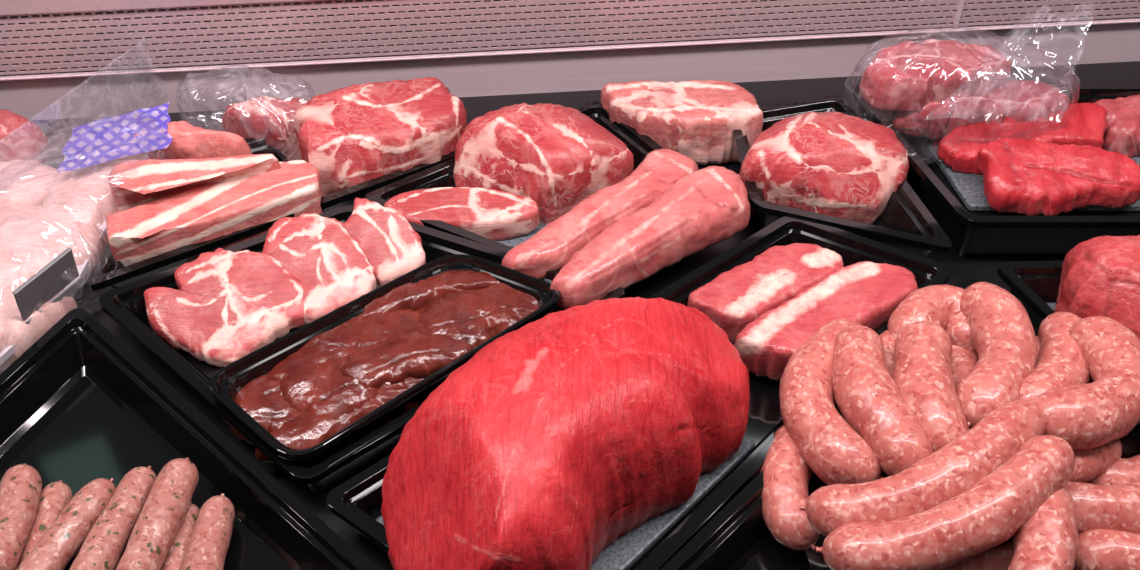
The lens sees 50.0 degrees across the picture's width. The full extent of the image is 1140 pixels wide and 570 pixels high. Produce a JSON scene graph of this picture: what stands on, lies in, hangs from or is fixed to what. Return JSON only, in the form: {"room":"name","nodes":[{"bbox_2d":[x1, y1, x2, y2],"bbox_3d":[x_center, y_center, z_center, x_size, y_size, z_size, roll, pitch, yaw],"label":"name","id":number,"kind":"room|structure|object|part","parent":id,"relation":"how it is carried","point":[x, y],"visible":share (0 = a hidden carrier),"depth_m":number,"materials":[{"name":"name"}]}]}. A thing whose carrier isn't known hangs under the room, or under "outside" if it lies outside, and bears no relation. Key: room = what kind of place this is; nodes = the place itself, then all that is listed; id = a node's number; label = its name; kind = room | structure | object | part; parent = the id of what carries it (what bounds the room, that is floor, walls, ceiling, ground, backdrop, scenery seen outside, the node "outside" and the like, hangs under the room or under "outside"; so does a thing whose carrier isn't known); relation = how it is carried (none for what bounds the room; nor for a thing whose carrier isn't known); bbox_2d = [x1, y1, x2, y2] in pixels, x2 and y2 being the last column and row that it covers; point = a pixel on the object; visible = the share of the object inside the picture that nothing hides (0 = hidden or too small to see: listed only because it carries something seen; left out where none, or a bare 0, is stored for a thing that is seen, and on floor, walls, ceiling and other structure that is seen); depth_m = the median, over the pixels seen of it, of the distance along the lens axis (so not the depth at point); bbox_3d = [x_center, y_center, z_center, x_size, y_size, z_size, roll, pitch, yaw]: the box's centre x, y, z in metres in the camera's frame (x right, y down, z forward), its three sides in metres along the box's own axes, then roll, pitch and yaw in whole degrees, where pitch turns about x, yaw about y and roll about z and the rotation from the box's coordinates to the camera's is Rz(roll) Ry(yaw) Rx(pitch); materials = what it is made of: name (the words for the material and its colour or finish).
{"room":"food shop","nodes":[
{"label":"food shop","id":0,"kind":"room"},
{"bbox_2d":[0,23,1139,119],"bbox_3d":[0.014,-0.269,0.994,2.001,0.247,0.032,-4,44,-4],"label":"wall","id":1,"kind":"structure","parent":0,"point":[208,90],"depth_m":1.05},
{"bbox_2d":[0,18,1139,80],"bbox_3d":[0.016,-0.201,1.035,2.001,0.003,0.006,-4,44,-4],"label":"trim","id":2,"kind":"structure","parent":1,"relation":"attached to","point":[1127,20],"depth_m":1.03,"materials":[{"name":"white metal"}]},
{"bbox_2d":[0,0,1139,75],"bbox_3d":[0.037,-0.275,0.965,1.603,0.200,0.007,-4,44,-4],"label":"air vent","id":3,"kind":"object","parent":1,"relation":"in","point":[37,36],"visible":1,"depth_m":1.01,"materials":[{"name":"metal"}]},
{"bbox_3d":[0.035,-0.295,0.945,1.599,0.142,0.007,-4,44,-4],"label":"plate","id":4,"kind":"part","parent":3,"relation":"part of","materials":[{"name":"metal"}]},
{"bbox_2d":[30,61,1139,569],"bbox_3d":[0.000,0.075,0.837,2.200,0.030,1.300,0,44,0],"label":"display counter","id":5,"kind":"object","parent":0,"point":[58,132],"depth_m":0.94,"materials":[{"name":"black plastic"}]},
{"bbox_2d":[0,109,49,163],"bbox_3d":[-0.454,-0.117,0.982,0.068,0.041,0.045,0,44,0],"label":"meat","id":6,"kind":"object","parent":5,"relation":"on","point":[21,138],"visible":0.89,"depth_m":0.97,"materials":[{"name":"food"}]},
{"bbox_2d":[0,220,106,365],"bbox_3d":[-0.425,0.004,0.869,0.178,0.026,0.264,0,44,0],"label":"display tray","id":7,"kind":"object","parent":5,"relation":"on","point":[82,269],"visible":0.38,"depth_m":0.86,"materials":[{"name":"white plastic"}]},
{"bbox_2d":[12,247,85,323],"bbox_3d":[-0.351,0.002,0.825,0.007,0.037,0.054,21,48,20],"label":"holder","id":8,"kind":"object","parent":7,"relation":"on","point":[62,270],"visible":1,"depth_m":0.82,"materials":[{"name":"metal"}]},
{"bbox_2d":[0,102,171,373],"bbox_3d":[-0.387,-0.040,0.881,0.169,0.065,0.266,0,44,0],"label":"chicken","id":9,"kind":"object","parent":7,"relation":"on","point":[46,210],"visible":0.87,"depth_m":0.90,"materials":[{"name":"white"}]},
{"bbox_2d":[0,308,376,569],"bbox_3d":[-0.267,0.154,0.708,0.341,0.034,0.196,31,52,28],"label":"display tray","id":10,"kind":"object","parent":5,"relation":"on","point":[78,407],"visible":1,"depth_m":0.78,"materials":[{"name":"black plastic"}]},
{"bbox_2d":[0,464,41,569],"bbox_3d":[-0.324,0.137,0.706,0.026,0.025,0.084,0,44,0],"label":"sausage","id":11,"kind":"object","parent":10,"relation":"on","point":[21,484],"visible":1,"depth_m":0.70,"materials":[{"name":"pink food"}]},
{"bbox_2d":[17,480,72,566],"bbox_3d":[-0.307,0.146,0.715,0.021,0.021,0.079,-3,44,-3],"label":"sausage","id":12,"kind":"object","parent":10,"relation":"on","point":[55,496],"visible":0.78,"depth_m":0.72,"materials":[{"name":"pink food"}]},
{"bbox_2d":[16,478,115,569],"bbox_3d":[-0.290,0.145,0.703,0.023,0.022,0.092,13,46,14],"label":"sausage","id":13,"kind":"object","parent":10,"relation":"on","point":[65,537],"visible":0.93,"depth_m":0.70,"materials":[{"name":"pink food"}]},
{"bbox_2d":[69,466,156,569],"bbox_3d":[-0.264,0.143,0.704,0.023,0.023,0.100,7,44,7],"label":"sausage","id":14,"kind":"object","parent":10,"relation":"on","point":[103,547],"visible":0.95,"depth_m":0.70,"materials":[{"name":"pink food"}]},
{"bbox_2d":[116,458,198,569],"bbox_3d":[-0.238,0.142,0.703,0.025,0.025,0.109,5,44,5],"label":"sausage","id":15,"kind":"object","parent":10,"relation":"on","point":[164,511],"visible":1,"depth_m":0.70,"materials":[{"name":"pink food"}]},
{"bbox_2d":[160,502,199,569],"bbox_3d":[-0.227,0.157,0.709,0.019,0.019,0.076,0,44,0],"label":"sausage","id":16,"kind":"object","parent":10,"relation":"on","point":[174,558],"visible":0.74,"depth_m":0.70,"materials":[{"name":"pink food"}]},
{"bbox_2d":[181,494,234,569],"bbox_3d":[-0.208,0.154,0.702,0.025,0.023,0.085,0,44,0],"label":"sausage","id":17,"kind":"object","parent":10,"relation":"on","point":[209,541],"visible":1,"depth_m":0.70,"materials":[{"name":"pink food"}]},
{"bbox_2d":[87,137,454,290],"bbox_3d":[-0.230,-0.075,0.948,0.306,0.030,0.107,-23,48,-22],"label":"display tray","id":18,"kind":"object","parent":5,"relation":"on","point":[107,271],"visible":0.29,"depth_m":0.88,"materials":[{"name":"black plastic"}]},
{"bbox_2d":[134,121,251,159],"bbox_3d":[-0.298,-0.104,0.958,0.099,0.052,0.031,0,44,0],"label":"meat","id":19,"kind":"object","parent":18,"relation":"on","point":[188,141],"visible":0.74,"depth_m":0.94,"materials":[{"name":"pink food"}]},
{"bbox_2d":[108,154,280,211],"bbox_3d":[-0.277,-0.062,0.911,0.123,0.056,0.046,-2,44,-2],"label":"pork belly","id":20,"kind":"object","parent":18,"relation":"on","point":[132,183],"visible":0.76,"depth_m":0.90,"materials":[{"name":"pink food"}]},
{"bbox_2d":[106,160,323,266],"bbox_3d":[-0.260,-0.049,0.906,0.158,0.044,0.050,-20,47,-19],"label":"pork belly","id":21,"kind":"object","parent":18,"relation":"on","point":[200,213],"visible":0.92,"depth_m":0.89,"materials":[{"name":"pink food"}]},
{"bbox_2d":[222,96,308,160],"bbox_3d":[-0.258,-0.142,0.987,0.149,0.066,0.073,15,46,15],"label":"meat","id":22,"kind":"object","parent":18,"relation":"on","point":[270,119],"visible":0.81,"depth_m":0.97,"materials":[{"name":"red"}]},
{"bbox_2d":[294,77,466,195],"bbox_3d":[-0.147,-0.117,0.963,0.133,0.063,0.083,-15,46,-15],"label":"joint","id":23,"kind":"object","parent":18,"relation":"on","point":[353,135],"visible":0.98,"depth_m":0.93,"materials":[{"name":"food"}]},
{"bbox_2d":[98,206,624,493],"bbox_3d":[-0.142,0.019,0.848,0.285,0.034,0.227,-30,51,-27],"label":"display tray","id":24,"kind":"object","parent":5,"relation":"on","point":[125,304],"visible":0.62,"depth_m":0.81,"materials":[{"name":"black plastic"}]},
{"bbox_2d":[143,248,304,366],"bbox_3d":[-0.235,0.014,0.840,0.100,0.045,0.077,-25,49,-24],"label":"steak","id":25,"kind":"object","parent":24,"relation":"on","point":[227,306],"visible":0.98,"depth_m":0.83,"materials":[{"name":"food"}]},
{"bbox_2d":[262,213,376,323],"bbox_3d":[-0.175,-0.014,0.853,0.063,0.042,0.080,-23,49,-22],"label":"steak","id":26,"kind":"object","parent":24,"relation":"on","point":[333,270],"visible":0.91,"depth_m":0.85,"materials":[{"name":"food"}]},
{"bbox_2d":[344,198,425,286],"bbox_3d":[-0.132,-0.031,0.860,0.044,0.039,0.064,-26,50,-24],"label":"steak","id":27,"kind":"object","parent":24,"relation":"on","point":[391,245],"visible":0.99,"depth_m":0.85,"materials":[{"name":"food"}]},
{"bbox_2d":[210,254,560,466],"bbox_3d":[-0.117,0.047,0.808,0.222,0.040,0.096,-32,52,-28],"label":"dish","id":28,"kind":"object","parent":24,"relation":"on","point":[229,380],"visible":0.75,"depth_m":0.79,"materials":[{"name":"black plastic"}]},
{"bbox_2d":[221,373,304,443],"bbox_3d":[-0.183,0.067,0.793,0.079,0.025,0.088,16,46,16],"label":"liver","id":29,"kind":"object","parent":28,"relation":"in","point":[261,398],"visible":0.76,"depth_m":0.77,"materials":[{"name":"brown food"}]},
{"bbox_2d":[255,377,424,462],"bbox_3d":[-0.133,0.078,0.779,0.141,0.023,0.036,-24,49,-23],"label":"liver","id":30,"kind":"object","parent":28,"relation":"in","point":[306,430],"visible":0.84,"depth_m":0.76,"materials":[{"name":"brown food"}]},
{"bbox_2d":[267,309,427,416],"bbox_3d":[-0.138,0.048,0.800,0.121,0.022,0.089,-26,50,-25],"label":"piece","id":31,"kind":"object","parent":28,"relation":"in","point":[311,379],"visible":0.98,"depth_m":0.79,"materials":[{"name":"brown food"}]},
{"bbox_2d":[340,330,472,388],"bbox_3d":[-0.107,0.045,0.793,0.087,0.013,0.040,-14,46,-14],"label":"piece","id":32,"kind":"object","parent":31,"relation":"on","point":[394,359],"visible":1,"depth_m":0.78,"materials":[{"name":"brown food"}]},
{"bbox_2d":[333,270,499,316],"bbox_3d":[-0.100,0.008,0.844,0.145,0.027,0.039,-15,46,-15],"label":"liver","id":33,"kind":"object","parent":28,"relation":"in","point":[411,296],"visible":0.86,"depth_m":0.83,"materials":[{"name":"brown food"}]},
{"bbox_2d":[416,283,559,348],"bbox_3d":[-0.060,0.022,0.832,0.114,0.028,0.067,-19,47,-19],"label":"liver","id":34,"kind":"object","parent":28,"relation":"in","point":[473,316],"visible":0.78,"depth_m":0.82,"materials":[{"name":"brown food"}]},
{"bbox_2d":[550,166,749,308],"bbox_3d":[0.061,-0.035,0.864,0.181,0.034,0.059,-34,54,-30],"label":"fillet","id":35,"kind":"object","parent":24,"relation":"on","point":[710,205],"visible":1,"depth_m":0.85,"materials":[{"name":"pink food"}]},
{"bbox_2d":[365,101,663,251],"bbox_3d":[-0.016,-0.052,0.925,0.220,0.030,0.176,-27,50,-25],"label":"display tray","id":36,"kind":"object","parent":5,"relation":"on","point":[440,175],"visible":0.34,"depth_m":0.94,"materials":[{"name":"black plastic"}]},
{"bbox_2d":[497,223,546,247],"bbox_3d":[-0.016,-0.040,0.924,0.191,0.006,0.094,-22,48,-21],"label":"pad","id":37,"kind":"object","parent":36,"relation":"on","point":[512,242],"visible":0.02,"depth_m":0.91,"materials":[{"name":"grey paper"}]},
{"bbox_2d":[384,187,538,240],"bbox_3d":[-0.081,-0.053,0.914,0.117,0.027,0.036,0,44,0],"label":"steak","id":38,"kind":"object","parent":37,"relation":"on","point":[493,214],"visible":0.85,"depth_m":0.91,"materials":[{"name":"food"}]},
{"bbox_2d":[453,103,633,223],"bbox_3d":[-0.021,-0.097,0.940,0.139,0.067,0.092,0,44,0],"label":"neck roast","id":39,"kind":"object","parent":36,"relation":"on","point":[553,156],"visible":0.95,"depth_m":0.92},
{"bbox_2d":[501,149,697,278],"bbox_3d":[0.029,-0.052,0.888,0.048,0.027,0.179,34,53,30],"label":"fillet","id":40,"kind":"object","parent":36,"relation":"on","point":[552,247],"visible":0.85,"depth_m":0.87,"materials":[{"name":"pink food"}]},
{"bbox_2d":[326,215,950,569],"bbox_3d":[0.062,0.069,0.796,0.176,0.034,0.423,32,53,29],"label":"display tray","id":41,"kind":"object","parent":5,"relation":"on","point":[357,501],"visible":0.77,"depth_m":0.80,"materials":[{"name":"black plastic"}]},
{"bbox_2d":[354,437,754,569],"bbox_3d":[-0.006,0.123,0.755,0.140,0.006,0.216,33,53,29],"label":"slate board","id":42,"kind":"object","parent":41,"relation":"on","point":[627,549],"visible":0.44,"depth_m":0.73,"materials":[{"name":"grey stone"}]},
{"bbox_2d":[381,297,749,569],"bbox_3d":[-0.006,0.078,0.717,0.150,0.112,0.262,33,53,29],"label":"joint","id":43,"kind":"object","parent":42,"relation":"on","point":[575,428],"visible":1,"depth_m":0.68,"materials":[{"name":"red food"}]},
{"bbox_3d":[0.162,0.031,0.851,0.141,0.006,0.113,0,44,0],"label":"slate board","id":44,"kind":"object","parent":41,"relation":"on","visible":0},
{"bbox_2d":[687,243,843,342],"bbox_3d":[0.138,0.003,0.851,0.116,0.031,0.049,-24,49,-23],"label":"pork loin","id":45,"kind":"object","parent":44,"relation":"on","point":[737,296],"visible":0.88,"depth_m":0.84,"materials":[{"name":"food"}]},
{"bbox_2d":[734,261,917,379],"bbox_3d":[0.176,0.023,0.829,0.139,0.033,0.050,-27,50,-25],"label":"pork loin","id":46,"kind":"object","parent":44,"relation":"on","point":[867,293],"visible":0.8,"depth_m":0.81,"materials":[{"name":"food"}]},
{"bbox_2d":[601,79,762,164],"bbox_3d":[0.090,-0.134,0.992,0.130,0.047,0.062,0,44,0],"label":"slab","id":47,"kind":"object","parent":5,"relation":"on","point":[695,119],"visible":0.94,"depth_m":0.97,"materials":[{"name":"food"}]},
{"bbox_2d":[732,96,951,256],"bbox_3d":[0.190,-0.069,0.938,0.121,0.036,0.194,-11,45,-11],"label":"display tray","id":48,"kind":"object","parent":5,"relation":"on","point":[905,223],"visible":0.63,"depth_m":0.91,"materials":[{"name":"black plastic"}]},
{"bbox_2d":[739,111,908,224],"bbox_3d":[0.194,-0.094,0.942,0.130,0.060,0.089,0,44,0],"label":"neck roast","id":49,"kind":"object","parent":48,"relation":"on","point":[835,164],"visible":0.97,"depth_m":0.91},
{"bbox_2d":[660,277,1139,569],"bbox_3d":[0.215,0.143,0.720,0.187,0.034,0.373,33,53,30],"label":"display tray","id":50,"kind":"object","parent":5,"relation":"on","point":[738,537],"visible":0.12,"depth_m":0.72,"materials":[{"name":"black plastic"}]},
{"bbox_2d":[760,425,818,549],"bbox_3d":[0.132,0.117,0.734,0.037,0.032,0.090,6,44,7],"label":"sausage","id":51,"kind":"object","parent":50,"relation":"on","point":[786,475],"visible":0.74,"depth_m":0.71,"materials":[{"name":"pink food"}]},
{"bbox_2d":[779,319,884,484],"bbox_3d":[0.162,0.071,0.757,0.065,0.039,0.133,0,44,0],"label":"sausage","id":52,"kind":"object","parent":50,"relation":"on","point":[832,449],"visible":0.71,"depth_m":0.73,"materials":[{"name":"pink food"}]},
{"bbox_2d":[831,325,932,475],"bbox_3d":[0.183,0.069,0.742,0.043,0.040,0.127,-6,44,-6],"label":"sausage","id":53,"kind":"object","parent":52,"relation":"on","point":[866,395],"visible":0.82,"depth_m":0.72,"materials":[{"name":"pink food"}]},
{"bbox_2d":[880,330,895,376],"bbox_3d":[0.208,0.061,0.788,0.035,0.033,0.086,6,44,6],"label":"sausage","id":54,"kind":"object","parent":50,"relation":"on","point":[888,340],"visible":0.12,"depth_m":0.79,"materials":[{"name":"pink food"}]},
{"bbox_2d":[892,321,968,451],"bbox_3d":[0.217,0.062,0.748,0.042,0.040,0.112,3,44,4],"label":"sausage","id":55,"kind":"object","parent":54,"relation":"on","point":[922,373],"visible":0.73,"depth_m":0.73,"materials":[{"name":"pink food"}]},
{"bbox_2d":[887,284,977,353],"bbox_3d":[0.244,0.028,0.805,0.072,0.037,0.062,0,44,0],"label":"sausage","id":56,"kind":"object","parent":50,"relation":"on","point":[939,304],"visible":0.42,"depth_m":0.80,"materials":[{"name":"pink food"}]},
{"bbox_2d":[951,344,977,386],"bbox_3d":[0.255,0.059,0.795,0.034,0.032,0.081,0,44,0],"label":"sausage","id":57,"kind":"object","parent":50,"relation":"on","point":[964,360],"visible":0.14,"depth_m":0.78,"materials":[{"name":"pink food"}]},
{"bbox_2d":[942,541,1012,569],"bbox_3d":[0.230,0.157,0.689,0.075,0.030,0.030,6,44,6],"label":"sausage","id":58,"kind":"object","parent":50,"relation":"on","point":[999,557],"visible":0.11,"depth_m":0.68,"materials":[{"name":"pink food"}]},
{"bbox_2d":[1035,335,1039,356],"bbox_3d":[0.301,0.053,0.798,0.056,0.030,0.034,-19,47,-19],"label":"sausage","id":59,"kind":"object","parent":50,"relation":"on","point":[1036,337],"visible":0.02,"depth_m":0.79,"materials":[{"name":"pink food"}]},
{"bbox_2d":[1018,312,1091,400],"bbox_3d":[0.307,0.054,0.769,0.041,0.045,0.118,23,48,22],"label":"sausage","id":60,"kind":"object","parent":50,"relation":"on","point":[1060,362],"visible":0.63,"depth_m":0.76,"materials":[{"name":"pink food"}]},
{"bbox_2d":[1032,316,1139,450],"bbox_3d":[0.319,0.062,0.740,0.062,0.047,0.119,23,49,22],"label":"sausage","id":61,"kind":"object","parent":60,"relation":"on","point":[1104,410],"visible":0.87,"depth_m":0.71,"materials":[{"name":"pink food"}]},
{"bbox_2d":[1069,439,1121,482],"bbox_3d":[0.302,0.103,0.729,0.068,0.032,0.033,-15,46,-15],"label":"sausage","id":62,"kind":"object","parent":50,"relation":"on","point":[1090,464],"visible":0.25,"depth_m":0.72,"materials":[{"name":"pink food"}]},
{"bbox_2d":[1073,529,1139,569],"bbox_3d":[0.309,0.153,0.683,0.068,0.031,0.032,6,44,6],"label":"sausage","id":63,"kind":"object","parent":50,"relation":"on","point":[1098,549],"visible":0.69,"depth_m":0.67,"materials":[{"name":"pink food"}]},
{"bbox_2d":[1088,454,1139,484],"bbox_3d":[0.339,0.116,0.733,0.068,0.030,0.030,-8,45,-8],"label":"sausage","id":64,"kind":"object","parent":50,"relation":"on","point":[1125,470],"visible":0.48,"depth_m":0.72,"materials":[{"name":"pink food"}]},
{"bbox_3d":[0.325,0.144,0.712,0.056,0.027,0.030,0,44,0],"label":"sausage","id":65,"kind":"object","parent":50,"relation":"on","visible":0},
{"bbox_2d":[1065,481,1139,533],"bbox_3d":[0.309,0.130,0.701,0.088,0.036,0.035,0,44,0],"label":"sausage","id":66,"kind":"object","parent":65,"relation":"on","point":[1112,507],"visible":0.51,"depth_m":0.69,"materials":[{"name":"pink food"}]},
{"bbox_2d":[1008,487,1078,569],"bbox_3d":[0.257,0.140,0.663,0.036,0.039,0.094,12,45,12],"label":"sausage","id":67,"kind":"object","parent":66,"relation":"on","point":[1049,540],"visible":0.65,"depth_m":0.65,"materials":[{"name":"pink food"}]},
{"bbox_2d":[816,435,1074,569],"bbox_3d":[0.215,0.126,0.667,0.160,0.047,0.047,-17,46,-17],"label":"sausage","id":68,"kind":"object","parent":67,"relation":"on","point":[987,514],"visible":1,"depth_m":0.65,"materials":[{"name":"pink food"}]},
{"bbox_2d":[799,399,1045,536],"bbox_3d":[0.209,0.107,0.690,0.160,0.043,0.046,-18,47,-17],"label":"sausage","id":69,"kind":"object","parent":68,"relation":"on","point":[944,474],"visible":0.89,"depth_m":0.67,"materials":[{"name":"pink food"}]},
{"bbox_3d":[0.275,0.074,0.771,0.063,0.031,0.079,0,44,0],"label":"sausage","id":70,"kind":"object","parent":50,"relation":"on","visible":0},
{"bbox_2d":[956,282,1036,428],"bbox_3d":[0.267,0.046,0.769,0.050,0.041,0.127,10,45,10],"label":"sausage","id":71,"kind":"object","parent":70,"relation":"on","point":[1002,334],"visible":0.8,"depth_m":0.75,"materials":[{"name":"pink food"}]},
{"bbox_2d":[852,84,1139,256],"bbox_3d":[0.358,-0.088,0.950,0.258,0.046,0.171,0,44,0],"label":"display tray","id":72,"kind":"object","parent":5,"relation":"on","point":[971,233],"visible":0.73,"depth_m":0.90,"materials":[{"name":"black plastic"}]},
{"bbox_2d":[859,39,1069,138],"bbox_3d":[0.322,-0.153,0.972,0.198,0.095,0.119,0,44,0],"label":"meat","id":73,"kind":"object","parent":72,"relation":"in","point":[932,88],"visible":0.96,"depth_m":0.97,"materials":[{"name":"red"}]},
{"bbox_2d":[921,137,1139,210],"bbox_3d":[0.377,-0.102,0.989,0.186,0.006,0.125,0,44,0],"label":"slate board","id":74,"kind":"object","parent":72,"relation":"in","point":[969,187],"visible":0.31,"depth_m":0.96,"materials":[{"name":"grey stone"}]},
{"bbox_2d":[937,103,1107,174],"bbox_3d":[0.363,-0.117,0.976,0.143,0.034,0.042,-8,45,-9],"label":"beef piece","id":75,"kind":"object","parent":74,"relation":"on","point":[1081,124],"visible":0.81,"depth_m":0.97,"materials":[{"name":"red food"}]},
{"bbox_2d":[1095,95,1139,157],"bbox_3d":[0.462,-0.131,0.991,0.088,0.033,0.053,0,44,0],"label":"meat","id":76,"kind":"object","parent":74,"relation":"on","point":[1122,133],"visible":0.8,"depth_m":0.98,"materials":[{"name":"red food"}]},
{"bbox_2d":[976,137,1139,215],"bbox_3d":[0.376,-0.083,0.934,0.126,0.039,0.052,0,44,0],"label":"beef piece","id":77,"kind":"object","parent":72,"relation":"in","point":[1034,177],"visible":1,"depth_m":0.93,"materials":[{"name":"red food"}]},
{"bbox_2d":[997,260,1063,329],"bbox_3d":[0.394,0.044,0.822,0.187,0.034,0.153,0,44,0],"label":"display tray","id":78,"kind":"object","parent":5,"relation":"on","point":[1035,284],"visible":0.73,"depth_m":0.86,"materials":[{"name":"black plastic"}]},
{"bbox_2d":[1046,303,1055,309],"bbox_3d":[0.400,0.037,0.845,0.142,0.006,0.106,-9,45,-9],"label":"slate board","id":79,"kind":"object","parent":78,"relation":"on","point":[1051,305],"visible":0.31,"depth_m":0.86,"materials":[{"name":"grey stone"}]},
{"bbox_2d":[1054,235,1139,339],"bbox_3d":[0.383,0.009,0.820,0.101,0.068,0.093,0,44,0],"label":"beef roast","id":80,"kind":"object","parent":79,"relation":"on","point":[1100,276],"visible":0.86,"depth_m":0.80,"materials":[{"name":"red food"}]}
]}

